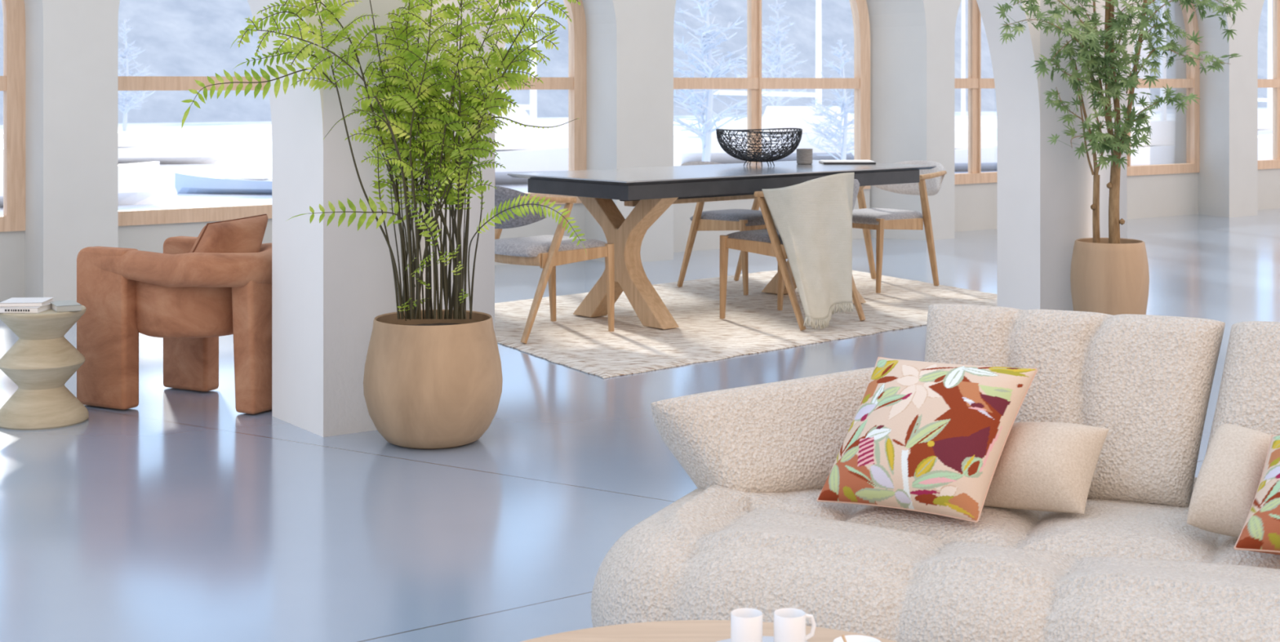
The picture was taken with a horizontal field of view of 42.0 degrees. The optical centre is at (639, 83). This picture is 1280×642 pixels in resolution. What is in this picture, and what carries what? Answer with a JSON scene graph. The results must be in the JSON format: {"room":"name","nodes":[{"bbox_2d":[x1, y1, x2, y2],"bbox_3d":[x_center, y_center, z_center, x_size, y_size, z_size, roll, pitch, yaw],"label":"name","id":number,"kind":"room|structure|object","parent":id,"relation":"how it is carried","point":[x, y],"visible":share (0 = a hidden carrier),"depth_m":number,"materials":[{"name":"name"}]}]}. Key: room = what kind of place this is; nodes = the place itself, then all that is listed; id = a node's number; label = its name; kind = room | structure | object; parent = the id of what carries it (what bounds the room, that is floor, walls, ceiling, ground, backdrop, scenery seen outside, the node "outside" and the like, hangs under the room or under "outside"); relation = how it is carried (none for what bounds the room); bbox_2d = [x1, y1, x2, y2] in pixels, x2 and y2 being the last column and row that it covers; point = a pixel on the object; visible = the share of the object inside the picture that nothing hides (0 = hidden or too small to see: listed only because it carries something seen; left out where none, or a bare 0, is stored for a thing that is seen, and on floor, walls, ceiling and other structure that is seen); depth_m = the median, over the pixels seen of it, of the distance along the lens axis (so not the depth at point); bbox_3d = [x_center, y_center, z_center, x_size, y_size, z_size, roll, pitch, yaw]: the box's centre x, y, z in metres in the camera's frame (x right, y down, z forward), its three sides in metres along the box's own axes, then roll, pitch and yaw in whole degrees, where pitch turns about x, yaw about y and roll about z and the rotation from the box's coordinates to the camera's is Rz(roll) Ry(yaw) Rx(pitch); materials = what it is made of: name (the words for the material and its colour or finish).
{"room":"living room","nodes":[
{"label":"living room","id":0,"kind":"room"},
{"bbox_2d":[0,208,1279,641],"bbox_3d":[6.915,1.320,6.495,21.500,0.200,17.000,0,0,-35],"label":"floor","id":1,"kind":"structure","parent":0,"point":[179,514],"depth_m":5.03,"materials":[{"name":"concrete"}]},
{"bbox_2d":[0,305,88,429],"bbox_3d":[-2.165,1.017,6.030,0.324,0.406,0.324,0,0,0],"label":"side table","id":2,"kind":"object","parent":1,"relation":"on","point":[42,361],"visible":0.89,"depth_m":5.93,"materials":[{"name":"beige wood"}]},
{"bbox_2d":[0,302,51,313],"bbox_3d":[-2.215,0.804,5.995,0.170,0.020,0.171,0,0,3],"label":"book","id":3,"kind":"object","parent":2,"relation":"on","point":[31,309],"visible":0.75,"depth_m":5.91,"materials":[{"name":"white paper"}]},
{"bbox_2d":[0,297,53,306],"bbox_3d":[-2.210,0.787,6.005,0.150,0.014,0.150,0,0,-4],"label":"book","id":4,"kind":"object","parent":3,"relation":"on","point":[13,301],"visible":1,"depth_m":5.96,"materials":[{"name":"white paper"}]},
{"bbox_2d":[49,299,81,311],"bbox_3d":[-2.075,0.803,6.015,0.085,0.022,0.150,0,0,-30],"label":"book","id":5,"kind":"object","parent":2,"relation":"on","point":[60,305],"visible":1,"depth_m":5.96,"materials":[{"name":"grey paper"}]},
{"bbox_2d":[76,213,271,413],"bbox_3d":[-1.689,0.861,6.366,0.749,0.711,0.550,0,0,28],"label":"armchair","id":6,"kind":"object","parent":1,"relation":"on","point":[215,283],"visible":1,"depth_m":6.21,"materials":[{"name":"orange fabric"}]},
{"bbox_2d":[189,214,267,253],"bbox_3d":[-1.557,0.596,6.316,0.354,0.173,0.162,0,0,-43],"label":"cushion","id":7,"kind":"object","parent":6,"relation":"on","point":[246,234],"depth_m":6.28,"materials":[{"name":"orange fabric"}]},
{"bbox_2d":[181,0,586,448],"bbox_3d":[-0.860,0.373,5.664,1.329,1.695,0.524,0,0,-5],"label":"potted fern","id":8,"kind":"object","parent":1,"relation":"on","point":[433,379],"visible":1,"depth_m":5.59,"materials":[{"name":"green plant"}]},
{"bbox_2d":[363,309,502,448],"bbox_3d":[-0.707,1.010,5.700,0.473,0.421,0.473,0,0,0],"label":"pot","id":9,"kind":"object","parent":8,"relation":"attached to","point":[431,381],"depth_m":5.52,"materials":[{"name":"brown wood"}]},
{"bbox_2d":[520,619,897,641],"bbox_3d":[0.104,1.030,2.165,0.900,0.380,0.900,0,0,0],"label":"coffee table","id":10,"kind":"object","parent":1,"relation":"on","point":[679,630],"visible":0.74,"depth_m":2.55,"materials":[{"name":"brown wood"}]},
{"bbox_2d":[715,635,808,641],"bbox_3d":[0.182,0.835,2.405,0.212,0.008,0.212,0,0,0],"label":"serving tray","id":11,"kind":"object","parent":10,"relation":"on","point":[765,638],"visible":0.27,"depth_m":2.50,"materials":[{"name":"grey"}]},
{"bbox_2d":[730,607,762,641],"bbox_3d":[0.160,0.802,2.422,0.057,0.068,0.046,0,0,-27],"label":"espresso cup","id":12,"kind":"object","parent":11,"relation":"on","point":[746,623],"visible":1,"depth_m":2.40,"materials":[{"name":"white ceramic"}]},
{"bbox_2d":[773,607,816,641],"bbox_3d":[0.221,0.802,2.424,0.057,0.068,0.046,0,0,-45],"label":"espresso cup","id":13,"kind":"object","parent":11,"relation":"on","point":[789,623],"visible":1,"depth_m":2.40,"materials":[{"name":"white ceramic"}]},
{"bbox_2d":[832,634,881,641],"bbox_3d":[0.318,0.828,2.435,0.072,0.022,0.072,0,0,0],"label":"sugar bowl","id":14,"kind":"object","parent":10,"relation":"on","point":[851,637],"visible":0.94,"depth_m":2.46,"materials":[{"name":"white ceramic"}]},
{"bbox_2d":[840,634,846,641],"bbox_3d":[0.302,0.820,2.434,0.005,0.028,0.020,0,0,-40],"label":"wooden spoon","id":15,"kind":"object","parent":14,"relation":"in","point":[843,637],"visible":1,"depth_m":2.44,"materials":[{"name":"brown wood"}]},
{"bbox_2d":[494,270,997,378],"bbox_3d":[0.531,1.212,9.015,3.931,0.015,2.154,0,0,-44],"label":"rug","id":16,"kind":"object","parent":1,"relation":"on","point":[752,323],"visible":0.65,"depth_m":8.39,"materials":[{"name":"fabric"}]},
{"bbox_2d":[494,185,614,343],"bbox_3d":[-0.521,0.840,8.051,0.647,0.731,0.534,0,0,-42],"label":"dining chair","id":17,"kind":"object","parent":16,"relation":"on","point":[547,252],"visible":0.59,"depth_m":7.87,"materials":[{"name":"brown wood"}]},
{"bbox_2d":[506,160,936,328],"bbox_3d":[0.492,0.831,8.933,2.307,0.741,0.930,0,0,-42],"label":"dining table","id":18,"kind":"object","parent":16,"relation":"on","point":[651,191],"visible":0.62,"depth_m":8.38,"materials":[{"name":"wood"}]},
{"bbox_2d":[715,128,802,166],"bbox_3d":[0.662,0.355,9.264,0.479,0.209,0.480,0,0,0],"label":"wire bowl","id":19,"kind":"object","parent":18,"relation":"on","point":[742,155],"visible":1,"depth_m":9.15,"materials":[{"name":"black metal"}]},
{"bbox_2d":[795,148,813,164],"bbox_3d":[0.939,0.416,9.509,0.095,0.086,0.095,0,0,0],"label":"mug","id":20,"kind":"object","parent":18,"relation":"on","point":[804,156],"visible":1,"depth_m":9.47,"materials":[{"name":"grey ceramic"}]},
{"bbox_2d":[818,160,875,164],"bbox_3d":[1.192,0.452,9.600,0.300,0.014,0.210,0,0,-2],"label":"magazine","id":21,"kind":"object","parent":18,"relation":"on","point":[824,162],"visible":1,"depth_m":9.50,"materials":[{"name":"white paper"}]},
{"bbox_2d":[676,161,766,294],"bbox_3d":[0.552,0.839,9.875,0.534,0.731,0.687,0,0,-41],"label":"dining chair","id":22,"kind":"object","parent":16,"relation":"on","point":[741,220],"visible":0.55,"depth_m":9.72,"materials":[{"name":"brown wood"}]},
{"bbox_2d":[719,178,865,330],"bbox_3d":[0.800,0.840,8.461,0.534,0.731,0.647,0,0,-45],"label":"dining chair","id":23,"kind":"object","parent":16,"relation":"on","point":[768,241],"visible":0.45,"depth_m":8.37,"materials":[{"name":"brown wood"}]},
{"bbox_2d":[761,172,854,328],"bbox_3d":[0.839,0.815,8.237,0.303,0.754,0.425,0,0,-45],"label":"throw blanket","id":24,"kind":"object","parent":23,"relation":"on","point":[812,219],"visible":0.98,"depth_m":8.13,"materials":[{"name":"beige fabric"}]},
{"bbox_2d":[852,160,946,293],"bbox_3d":[1.479,0.839,9.980,0.767,0.730,0.534,0,0,-44],"label":"dining chair","id":25,"kind":"object","parent":16,"relation":"on","point":[931,180],"visible":0.75,"depth_m":9.85,"materials":[{"name":"brown wood"}]},
{"bbox_2d":[591,303,1279,641],"bbox_3d":[1.216,0.860,3.115,2.575,0.721,1.140,0,0,24],"label":"sofa","id":26,"kind":"object","parent":1,"relation":"on","point":[754,531],"visible":0.64,"depth_m":3.28,"materials":[{"name":"beige fabric"}]},
{"bbox_2d":[816,356,1037,522],"bbox_3d":[0.581,0.716,3.396,0.395,0.278,0.254,0,0,30],"label":"floral cushion","id":27,"kind":"object","parent":26,"relation":"on","point":[926,437],"visible":1,"depth_m":3.32,"materials":[{"name":"fabric"}]},
{"bbox_2d":[983,421,1109,513],"bbox_3d":[0.814,0.774,3.381,0.240,0.175,0.167,0,0,28],"label":"lumbar cushion","id":28,"kind":"object","parent":26,"relation":"on","point":[1042,465],"visible":0.78,"depth_m":3.32,"materials":[{"name":"beige fabric"}]},
{"bbox_2d":[924,303,1225,506],"bbox_3d":[0.921,0.710,3.621,0.647,0.421,0.334,0,0,24],"label":"cushion","id":29,"kind":"object","parent":26,"relation":"on","point":[1146,379],"depth_m":3.53,"materials":[{"name":"beige fabric"}]},
{"bbox_2d":[1186,423,1271,537],"bbox_3d":[1.159,0.765,3.208,0.144,0.194,0.203,0,0,40],"label":"lumbar cushion","id":30,"kind":"object","parent":26,"relation":"on","point":[1228,477],"visible":0.73,"depth_m":3.16,"materials":[{"name":"beige fabric"}]},
{"bbox_2d":[1204,320,1279,455],"bbox_3d":[1.491,0.701,3.359,0.698,0.403,0.334,0,0,24],"label":"cushion","id":31,"kind":"object","parent":26,"relation":"on","point":[1249,394],"depth_m":3.44,"materials":[{"name":"beige fabric"}]},
{"bbox_2d":[1233,434,1279,554],"bbox_3d":[1.287,0.753,3.021,0.383,0.212,0.208,0,0,26],"label":"floral cushion","id":32,"kind":"object","parent":26,"relation":"on","point":[1260,531],"visible":1,"depth_m":3.01,"materials":[{"name":"fabric"}]},
{"bbox_2d":[992,0,1247,315],"bbox_3d":[2.174,0.353,7.696,1.341,1.734,0.507,0,0,-17],"label":"potted tree","id":33,"kind":"object","parent":1,"relation":"on","point":[1110,275],"visible":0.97,"depth_m":7.67,"materials":[{"name":"green plant"}]},
{"bbox_2d":[0,0,1279,302],"bbox_3d":[2.159,-1.080,13.213,21.501,4.600,0.500,0,0,-35],"label":"wall","id":34,"kind":"structure","parent":0,"point":[72,46],"depth_m":11.47,"materials":[{"name":"white paint"}]},
{"bbox_2d":[0,0,25,231],"bbox_3d":[-4.387,-0.307,8.796,2.210,2.275,0.075,0,0,-35],"label":"window","id":35,"kind":"structure","parent":34,"relation":"in","point":[12,82],"depth_m":9.37,"materials":[{"name":"beige wood"}]},
{"bbox_2d":[118,75,271,226],"bbox_3d":[-2.534,-0.142,10.107,1.550,1.945,0.075,0,0,-35],"label":"window","id":36,"kind":"structure","parent":34,"relation":"in","point":[218,213],"depth_m":9.93,"materials":[{"name":"beige wood"}]},
{"bbox_2d":[498,0,586,204],"bbox_3d":[-1.023,-0.143,11.177,1.552,1.946,0.075,0,0,-35],"label":"window","id":37,"kind":"structure","parent":34,"relation":"in","point":[575,83],"depth_m":11.55,"materials":[{"name":"beige wood"}]},
{"bbox_2d":[673,0,870,189],"bbox_3d":[0.869,-0.323,12.517,2.270,2.305,0.075,0,0,-35],"label":"window","id":38,"kind":"structure","parent":34,"relation":"in","point":[753,82],"depth_m":12.72,"materials":[{"name":"beige wood"}]},
{"bbox_2d":[954,0,997,184],"bbox_3d":[2.787,-0.113,13.874,1.430,1.885,0.075,0,0,-35],"label":"window","id":39,"kind":"structure","parent":34,"relation":"in","point":[974,82],"depth_m":13.86,"materials":[{"name":"beige wood"}]},
{"bbox_2d":[1126,0,1199,176],"bbox_3d":[4.408,-0.255,15.021,2.000,2.170,0.075,0,0,-35],"label":"window","id":40,"kind":"structure","parent":34,"relation":"in","point":[1180,131],"depth_m":15.45,"materials":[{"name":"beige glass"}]},
{"bbox_2d":[1257,0,1279,169],"bbox_3d":[6.273,-0.247,16.342,1.970,2.155,0.075,0,0,-35],"label":"window","id":41,"kind":"structure","parent":34,"relation":"in","point":[1274,83],"depth_m":16.30,"materials":[{"name":"beige wood"}]},
{"bbox_2d":[247,0,1142,436],"bbox_3d":[0.523,-1.080,7.172,11.558,4.600,0.445,0,0,-35],"label":"pillar","id":42,"kind":"structure","parent":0,"point":[330,284],"depth_m":6.01,"materials":[{"name":"white paint"}]},
{"label":"outside","id":43,"kind":"structure","parent":0,"visible":0},
{"bbox_2d":[0,107,1266,215],"bbox_3d":[-41.694,2.520,98.957,403.441,0.001,362.841,0,0,0],"label":"ground","id":44,"kind":"structure","parent":43,"point":[246,143],"depth_m":71.22,"materials":[{"name":"white snow"}]},
{"bbox_2d":[0,133,159,207],"bbox_3d":[-13.036,-0.330,33.971,6.240,5.700,1.800,0,0,-14],"label":"boat","id":45,"kind":"object","parent":44,"relation":"on","point":[139,184],"visible":0.15,"depth_m":34.46,"materials":[{"name":"white"}]},
{"bbox_2d":[118,18,155,132],"bbox_3d":[-22.758,-0.178,74.131,2.784,5.409,3.366,0,0,-38],"label":"frosted tree","id":46,"kind":"object","parent":44,"relation":"on","point":[125,94],"visible":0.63,"depth_m":73.92,"materials":[{"name":"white plant"}]},
{"bbox_2d":[118,132,225,164],"bbox_3d":[-15.595,2.020,51.983,5.200,1.000,1.500,0,0,-10],"label":"boat","id":47,"kind":"object","parent":44,"relation":"on","point":[133,147],"visible":0.61,"depth_m":51.70,"materials":[{"name":"white"}]},
{"bbox_2d":[174,165,271,194],"bbox_3d":[-9.026,2.200,37.991,3.328,0.640,0.960,0,0,8],"label":"boat","id":48,"kind":"object","parent":44,"relation":"on","point":[235,180],"visible":0.84,"depth_m":37.77,"materials":[{"name":"blue"}]},
{"bbox_2d":[495,47,568,126],"bbox_3d":[-5.894,-1.280,70.041,8.320,7.600,2.400,0,0,15],"label":"boat","id":49,"kind":"object","parent":44,"relation":"on","point":[519,114],"visible":0.02,"depth_m":69.34,"materials":[{"name":"white"}]},
{"bbox_2d":[494,0,680,184],"bbox_3d":[-2.838,-1.280,41.945,8.320,7.600,2.400,0,0,-20],"label":"boat","id":50,"kind":"object","parent":44,"relation":"on","point":[526,149],"visible":0.27,"depth_m":41.23,"materials":[{"name":"white"}]},
{"bbox_2d":[0,0,1272,124],"bbox_3d":[-63.527,-15.262,138.453,370.320,35.564,298.800,0,0,0],"label":"hills","id":51,"kind":"structure","parent":44,"relation":"on","point":[179,37],"depth_m":128.44,"materials":[{"name":"white snow"}]},
{"bbox_2d":[673,0,774,161],"bbox_3d":[1.407,-0.026,34.134,2.655,5.104,2.661,0,0,0],"label":"frosted tree","id":52,"kind":"object","parent":44,"relation":"on","point":[706,46],"visible":0.82,"depth_m":33.92,"materials":[{"name":"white plant"}]},
{"bbox_2d":[730,0,815,106],"bbox_3d":[6.080,-0.662,75.098,3.971,6.379,3.586,0,0,0],"label":"frosted tree","id":53,"kind":"object","parent":44,"relation":"on","point":[780,61],"visible":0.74,"depth_m":74.92,"materials":[{"name":"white plant"}]},
{"bbox_2d":[680,0,959,164],"bbox_3d":[5.395,-1.755,51.984,9.360,8.550,2.700,0,0,-5],"label":"boat","id":54,"kind":"object","parent":44,"relation":"on","point":[774,117],"visible":0.4,"depth_m":51.24,"materials":[{"name":"white"}]},
{"bbox_2d":[800,39,853,159],"bbox_3d":[4.453,0.758,38.029,1.604,3.533,2.005,0,0,0],"label":"frosted tree","id":55,"kind":"object","parent":44,"relation":"on","point":[843,105],"visible":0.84,"depth_m":37.96,"materials":[{"name":"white plant"}]},
{"bbox_2d":[849,0,997,171],"bbox_3d":[9.196,-0.330,47.969,6.240,5.700,1.800,0,0,-15],"label":"boat","id":56,"kind":"object","parent":44,"relation":"on","point":[988,148],"visible":0.26,"depth_m":47.68,"materials":[{"name":"white"}]},
{"bbox_2d":[1130,0,1272,165],"bbox_3d":[14.297,-1.042,45.969,7.800,7.125,2.250,0,0,-12],"label":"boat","id":57,"kind":"object","parent":44,"relation":"on","point":[1152,154],"visible":0.11,"depth_m":45.34,"materials":[{"name":"white"}]},
{"bbox_2d":[1257,0,1272,134],"bbox_3d":[22.523,-1.280,59.967,8.320,7.600,2.400,0,0,-12],"label":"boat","id":58,"kind":"object","parent":44,"relation":"on","point":[1264,115],"visible":0.12,"depth_m":59.92,"materials":[{"name":"white"}]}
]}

